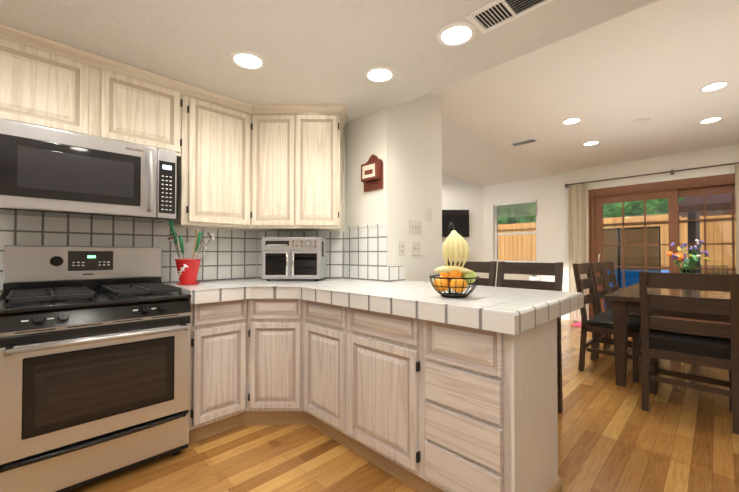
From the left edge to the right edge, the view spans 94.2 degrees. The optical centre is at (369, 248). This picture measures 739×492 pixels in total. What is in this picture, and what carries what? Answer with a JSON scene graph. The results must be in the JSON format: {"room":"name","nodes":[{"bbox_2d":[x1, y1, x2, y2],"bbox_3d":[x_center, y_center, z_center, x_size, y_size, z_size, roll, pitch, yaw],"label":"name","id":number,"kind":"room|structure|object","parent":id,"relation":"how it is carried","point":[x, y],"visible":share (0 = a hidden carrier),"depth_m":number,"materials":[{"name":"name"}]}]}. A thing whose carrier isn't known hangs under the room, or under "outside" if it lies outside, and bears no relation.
{"room":"kitchen","nodes":[
{"label":"kitchen","id":0,"kind":"room"},
{"bbox_2d":[2,227,256,296],"bbox_3d":[-2.287,-0.324,1.849,4.600,3.000,0.140,1,-1,-45],"label":"wall","id":1,"kind":"structure","parent":0,"point":[221,229],"depth_m":3.02,"materials":[{"name":"white paint"}]},
{"bbox_2d":[0,38,182,158],"bbox_3d":[-1.716,-0.846,2.088,0.967,0.430,0.312,1,-1,-45],"label":"upper cabinet","id":2,"kind":"object","parent":1,"relation":"attached to","point":[38,87],"visible":0.92,"depth_m":1.96,"materials":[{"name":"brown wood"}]},
{"bbox_2d":[0,119,176,222],"bbox_3d":[-1.642,-0.407,2.030,0.810,0.434,0.454,1,-1,-45],"label":"microwave","id":3,"kind":"object","parent":2,"relation":"attached to","point":[47,172],"visible":1,"depth_m":1.87,"materials":[{"name":"silver metal"}]},
{"bbox_2d":[0,214,404,291],"bbox_3d":[-1.292,-0.169,1.978,3.400,0.827,1.072,1,-1,-45],"label":"tile backsplash","id":4,"kind":"structure","parent":1,"relation":"attached to","point":[357,252],"depth_m":2.69,"materials":[{"name":"white tile"}]},
{"bbox_2d":[181,242,196,257],"bbox_3d":[-1.374,0.010,2.625,0.116,0.114,0.012,1,-1,-45],"label":"outlet","id":5,"kind":"object","parent":4,"relation":"attached to","point":[188,250],"visible":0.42,"depth_m":2.62,"materials":[{"name":"white plastic"}]},
{"bbox_2d":[169,94,250,229],"bbox_3d":[-1.194,-0.606,2.600,0.492,0.891,0.312,1,-1,-45],"label":"upper cabinet","id":6,"kind":"object","parent":1,"relation":"attached to","point":[213,176],"visible":0.98,"depth_m":2.47,"materials":[{"name":"brown wood"}]},
{"bbox_2d":[0,0,658,121],"bbox_3d":[-0.441,-1.501,0.035,4.650,0.700,5.340,1,-1,-45],"label":"ceiling","id":7,"kind":"structure","parent":0,"point":[320,51],"depth_m":1.84,"materials":[{"name":"white paint"}]},
{"bbox_2d":[230,50,265,69],"bbox_3d":[-0.723,-1.117,2.043,0.202,0.008,0.202,1,-1,-45],"label":"recessed light","id":8,"kind":"object","parent":7,"relation":"in","point":[248,60],"visible":1,"depth_m":2.04,"materials":[{"name":"white"}]},
{"bbox_2d":[364,66,394,82],"bbox_3d":[0.066,-1.115,2.205,0.202,0.008,0.202,1,-1,-45],"label":"recessed light","id":9,"kind":"object","parent":7,"relation":"in","point":[379,74],"visible":1,"depth_m":2.20,"materials":[{"name":"white"}]},
{"bbox_2d":[437,22,475,46],"bbox_3d":[0.456,-1.121,1.803,0.202,0.008,0.202,1,-1,-45],"label":"recessed light","id":10,"kind":"object","parent":7,"relation":"in","point":[455,34],"visible":1,"depth_m":1.80,"materials":[{"name":"white"}]},
{"bbox_2d":[466,0,553,33],"bbox_3d":[0.706,-1.123,1.544,0.180,0.010,0.500,1,-1,-45],"label":"ceiling vent","id":11,"kind":"object","parent":7,"relation":"in","point":[490,16],"visible":1,"depth_m":1.63,"materials":[{"name":"white metal"}]},
{"bbox_2d":[343,126,344,230],"bbox_3d":[-0.605,0.018,3.023,0.550,2.350,0.550,1,-1,-45],"label":"wall","id":12,"kind":"structure","parent":0,"point":[344,178],"depth_m":3.03,"materials":[{"name":"white paint"}]},
{"bbox_2d":[240,114,342,230],"bbox_3d":[-0.677,-0.602,2.824,0.910,0.891,0.371,0,-1,4],"label":"upper cabinet","id":13,"kind":"object","parent":12,"relation":"attached to","point":[296,172],"visible":0.98,"depth_m":2.66,"materials":[{"name":"brown wood"}]},
{"bbox_2d":[0,24,347,127],"bbox_3d":[-1.341,-1.092,1.883,3.176,0.060,0.557,1,-1,-45],"label":"crown molding","id":14,"kind":"structure","parent":13,"relation":"attached to","point":[9,33],"depth_m":2.22,"materials":[{"name":"brown wood"}]},
{"bbox_2d":[345,93,441,281],"bbox_3d":[-0.012,-0.302,3.360,0.760,3.000,1.190,1,-1,-45],"label":"wall","id":15,"kind":"structure","parent":0,"point":[403,141],"depth_m":2.90,"materials":[{"name":"white paint"}]},
{"bbox_2d":[361,154,382,191],"bbox_3d":[0.014,-0.616,2.751,0.062,0.290,0.210,1,-1,-45],"label":"holder","id":16,"kind":"object","parent":15,"relation":"attached to","point":[372,173],"visible":1,"depth_m":2.73,"materials":[{"name":"brown wood"}]},
{"bbox_2d":[399,242,404,255],"bbox_3d":[0.266,-0.001,2.788,0.070,0.114,0.008,1,-1,-45],"label":"switch plate","id":17,"kind":"object","parent":15,"relation":"attached to","point":[401,244],"depth_m":2.78,"materials":[{"name":"beige plastic"}]},
{"bbox_2d":[409,220,420,233],"bbox_3d":[0.395,-0.183,2.913,0.162,0.114,0.014,1,-1,-45],"label":"switch plate","id":18,"kind":"object","parent":15,"relation":"attached to","point":[414,227],"depth_m":2.90,"materials":[{"name":"beige plastic"}]},
{"bbox_2d":[412,242,420,255],"bbox_3d":[0.404,0.001,2.920,0.116,0.114,0.014,1,-1,-45],"label":"switch plate","id":19,"kind":"object","parent":15,"relation":"attached to","point":[416,246],"depth_m":2.92,"materials":[{"name":"beige plastic"}]},
{"bbox_2d":[427,208,431,221],"bbox_3d":[0.533,-0.301,3.057,0.070,0.114,0.008,1,-1,-45],"label":"switch plate","id":20,"kind":"object","parent":15,"relation":"attached to","point":[429,211],"depth_m":3.05,"materials":[{"name":"beige plastic"}]},
{"bbox_2d":[68,319,738,491],"bbox_3d":[0.471,1.210,2.487,9.450,0.050,7.600,1,-1,-45],"label":"floor","id":21,"kind":"structure","parent":0,"point":[613,436],"depth_m":1.98,"materials":[{"name":"brown wood"}]},
{"bbox_2d":[0,245,190,491],"bbox_3d":[-1.512,0.579,1.915,0.768,1.195,0.758,1,-1,-45],"label":"range","id":22,"kind":"object","parent":21,"relation":"on","point":[94,363],"visible":1,"depth_m":1.70,"materials":[{"name":"silver metal"}]},
{"bbox_2d":[188,298,527,491],"bbox_3d":[-0.478,0.739,1.883,0.638,0.874,2.326,1,-1,-45],"label":"base cabinet","id":23,"kind":"object","parent":21,"relation":"on","point":[420,405],"depth_m":1.80,"materials":[{"name":"brown wood"}]},
{"bbox_2d":[163,278,583,334],"bbox_3d":[-0.170,0.286,2.187,1.502,0.080,2.320,1,-1,-45],"label":"countertop","id":24,"kind":"structure","parent":23,"relation":"on","point":[512,311],"depth_m":1.80,"materials":[{"name":"tile"}]},
{"bbox_2d":[167,220,215,284],"bbox_3d":[-1.262,0.027,2.428,0.285,0.443,0.233,1,-1,-45],"label":"utensil crock","id":25,"kind":"object","parent":24,"relation":"on","point":[187,270],"visible":1,"depth_m":2.35,"materials":[{"name":"red ceramic"}]},
{"bbox_2d":[262,237,325,280],"bbox_3d":[-0.605,0.084,2.794,0.461,0.340,0.360,0,-1,0],"label":"toaster oven","id":26,"kind":"object","parent":24,"relation":"on","point":[293,257],"visible":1,"depth_m":2.66,"materials":[{"name":"silver metal"}]},
{"bbox_2d":[429,222,479,297],"bbox_3d":[0.420,0.050,1.708,0.244,0.376,0.244,1,-1,-45],"label":"fruit basket","id":27,"kind":"object","parent":24,"relation":"on","point":[455,247],"visible":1,"depth_m":1.66,"materials":[{"name":"yellow food"}]},
{"bbox_2d":[445,261,496,286],"bbox_3d":[0.732,0.649,2.894,0.507,1.085,0.492,1,-1,-45],"label":"bar stool","id":28,"kind":"object","parent":21,"relation":"on","point":[490,267],"visible":0.08,"depth_m":2.94,"materials":[{"name":"brown wood"}]},
{"bbox_2d":[496,261,563,412],"bbox_3d":[1.091,0.643,2.531,0.507,1.085,0.492,1,-1,-45],"label":"bar stool","id":29,"kind":"object","parent":21,"relation":"on","point":[549,269],"visible":0.19,"depth_m":2.62,"materials":[{"name":"brown wood"}]},
{"bbox_2d":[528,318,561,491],"bbox_3d":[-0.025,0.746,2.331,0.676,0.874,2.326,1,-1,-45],"label":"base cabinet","id":30,"kind":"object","parent":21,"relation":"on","point":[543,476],"depth_m":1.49,"materials":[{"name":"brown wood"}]},
{"bbox_2d":[570,321,580,326],"bbox_3d":[3.665,1.221,5.329,0.490,0.012,0.850,1,-1,-45],"label":"floor mat","id":31,"kind":"object","parent":21,"relation":"on","point":[577,324],"visible":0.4,"depth_m":5.52,"materials":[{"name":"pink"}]},
{"bbox_2d":[572,263,640,382],"bbox_3d":[2.388,0.674,3.407,0.512,1.050,0.528,1,-1,-45],"label":"dining chair","id":32,"kind":"object","parent":21,"relation":"on","point":[596,324],"visible":0.85,"depth_m":3.35,"materials":[{"name":"brown wood"}]},
{"bbox_2d":[590,262,654,357],"bbox_3d":[2.807,0.680,3.822,0.512,1.050,0.528,1,-1,-45],"label":"dining chair","id":33,"kind":"object","parent":21,"relation":"on","point":[601,278],"visible":0.33,"depth_m":3.93,"materials":[{"name":"brown wood"}]},
{"bbox_2d":[603,261,659,347],"bbox_3d":[3.234,0.686,4.244,0.512,1.050,0.528,1,-1,-45],"label":"dining chair","id":34,"kind":"object","parent":21,"relation":"on","point":[609,265],"visible":0.25,"depth_m":4.44,"materials":[{"name":"brown wood"}]},
{"bbox_2d":[604,283,730,386],"bbox_3d":[3.259,0.805,3.421,2.280,0.787,1.100,1,-1,-45],"label":"dining table","id":35,"kind":"object","parent":21,"relation":"on","point":[625,301],"visible":0.5,"depth_m":2.98,"materials":[{"name":"brown wood"}]},
{"bbox_2d":[666,239,710,273],"bbox_3d":[3.489,0.156,3.760,0.357,0.520,0.355,1,-1,-45],"label":"flower vase","id":36,"kind":"object","parent":35,"relation":"on","point":[678,257],"visible":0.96,"depth_m":3.73,"materials":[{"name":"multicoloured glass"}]},
{"bbox_2d":[638,271,738,434],"bbox_3d":[2.340,0.678,2.514,0.545,1.024,0.548,1,-1,-45],"label":"chair","id":37,"kind":"object","parent":21,"relation":"on","point":[711,344],"visible":1,"depth_m":2.38,"materials":[{"name":"brown wood"}]},
{"bbox_3d":[2.877,0.921,5.967,0.480,0.630,0.480,1,-1,-45],"label":"potted plant","id":38,"kind":"object","parent":21,"relation":"on","visible":0},
{"bbox_2d":[529,275,539,280],"bbox_3d":[2.844,0.440,6.002,0.351,0.332,0.371,1,-1,-45],"label":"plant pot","id":39,"kind":"object","parent":38,"relation":"on","point":[534,277],"visible":0.23,"depth_m":5.92,"materials":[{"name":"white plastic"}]},
{"bbox_2d":[442,173,482,277],"bbox_3d":[1.292,-0.947,7.128,1.500,4.400,1.500,1,-1,-45],"label":"wall","id":40,"kind":"structure","parent":0,"point":[458,194],"depth_m":7.12,"materials":[{"name":"white paint"}]},
{"bbox_2d":[442,210,468,236],"bbox_3d":[1.562,-0.518,7.038,0.700,0.560,0.700,1,-1,-45],"label":"tv","id":41,"kind":"object","parent":40,"relation":"attached to","point":[459,219],"visible":0.5,"depth_m":7.02,"materials":[{"name":"black"}]},
{"bbox_2d":[442,249,470,265],"bbox_3d":[1.292,0.627,7.003,1.500,1.250,0.197,0,-1,0],"label":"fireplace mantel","id":42,"kind":"object","parent":40,"relation":"attached to","point":[443,263],"visible":0.1,"depth_m":7.05,"materials":[{"name":"white"}]},
{"bbox_2d":[442,118,552,185],"bbox_3d":[0.808,-2.239,5.965,3.850,1.850,3.200,1,-1,-45],"label":"vault","id":43,"kind":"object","parent":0,"point":[468,156],"visible":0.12,"depth_m":6.31,"materials":[{"name":"white paint"}]},
{"bbox_2d":[430,0,738,172],"bbox_3d":[3.196,-1.608,2.972,4.650,0.400,4.400,1,-1,-45],"label":"ceiling","id":44,"kind":"structure","parent":0,"point":[659,63],"depth_m":3.09,"materials":[{"name":"white paint"}]},
{"bbox_2d":[508,138,538,146],"bbox_3d":[1.999,-1.381,4.457,0.170,0.010,0.320,1,-1,-45],"label":"ceiling vent","id":45,"kind":"object","parent":44,"relation":"in","point":[524,142],"visible":0.96,"depth_m":4.45,"materials":[{"name":"white metal"}]},
{"bbox_2d":[561,117,581,124],"bbox_3d":[2.207,-1.392,3.749,0.202,0.008,0.202,1,-1,-45],"label":"recessed light","id":46,"kind":"object","parent":44,"relation":"in","point":[569,121],"visible":1,"depth_m":3.74,"materials":[{"name":"white"}]},
{"bbox_2d":[582,140,599,145],"bbox_3d":[2.904,-1.381,4.495,0.202,0.008,0.202,1,-1,-45],"label":"recessed light","id":47,"kind":"object","parent":44,"relation":"in","point":[588,143],"visible":1,"depth_m":4.50,"materials":[{"name":"white"}]},
{"bbox_2d":[633,118,649,123],"bbox_3d":[2.963,-1.386,3.738,0.150,0.020,0.150,1,-1,-45],"label":"recessed light","id":48,"kind":"object","parent":44,"relation":"in","point":[641,120],"visible":1,"depth_m":3.71,"materials":[{"name":"white plastic"}]},
{"bbox_2d":[698,116,723,123],"bbox_3d":[3.699,-1.393,3.719,0.202,0.008,0.202,1,-1,-45],"label":"recessed light","id":49,"kind":"object","parent":44,"relation":"in","point":[710,119],"visible":1,"depth_m":3.72,"materials":[{"name":"white"}]},
{"bbox_2d":[698,80,730,91],"bbox_3d":[2.987,-1.404,2.974,0.202,0.008,0.202,1,-1,-45],"label":"recessed light","id":50,"kind":"object","parent":44,"relation":"in","point":[714,86],"visible":1,"depth_m":2.97,"materials":[{"name":"white"}]},
{"bbox_2d":[483,144,738,313],"bbox_3d":[3.777,-0.967,5.788,0.150,4.400,7.600,1,-1,-45],"label":"wall","id":51,"kind":"structure","parent":0,"point":[550,194],"depth_m":6.04,"materials":[{"name":"white paint"}]},
{"bbox_2d":[494,199,536,263],"bbox_3d":[2.835,-0.303,6.682,0.140,1.220,0.890,1,-1,-45],"label":"window","id":52,"kind":"structure","parent":51,"relation":"in","point":[515,231],"depth_m":6.70,"materials":[{"name":"white"}]},
{"bbox_2d":[561,314,573,320],"bbox_3d":[3.385,1.187,6.036,0.014,0.100,0.770,1,-1,-45],"label":"baseboard","id":53,"kind":"structure","parent":51,"relation":"attached to","point":[566,316],"depth_m":5.97,"materials":[{"name":"white"}]},
{"bbox_2d":[565,162,738,187],"bbox_3d":[4.515,-1.108,4.855,0.114,0.055,3.133,1,-1,-45],"label":"curtain rod","id":54,"kind":"object","parent":51,"relation":"attached to","point":[671,172],"visible":0.98,"depth_m":5.04,"materials":[{"name":"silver metal"}]},
{"bbox_2d":[568,183,588,321],"bbox_3d":[3.529,0.065,5.781,0.086,2.308,0.300,1,-1,-45],"label":"curtain","id":55,"kind":"object","parent":54,"relation":"hanging from","point":[578,194],"visible":0.85,"depth_m":5.79,"materials":[{"name":"beige fabric"}]},
{"bbox_2d":[735,164,738,273],"bbox_3d":[5.041,0.042,4.245,0.105,2.308,0.690,1,-1,-45],"label":"curtain","id":56,"kind":"object","parent":54,"relation":"hanging from","point":[737,209],"visible":0.83,"depth_m":4.51,"materials":[{"name":"beige fabric"}]},
{"bbox_2d":[588,171,736,323],"bbox_3d":[4.477,0.088,5.044,0.179,2.270,2.250,1,-1,-45],"label":"sliding door","id":57,"kind":"structure","parent":51,"relation":"attached to","point":[634,230],"depth_m":5.13,"materials":[{"name":"brown wood"}]}
]}

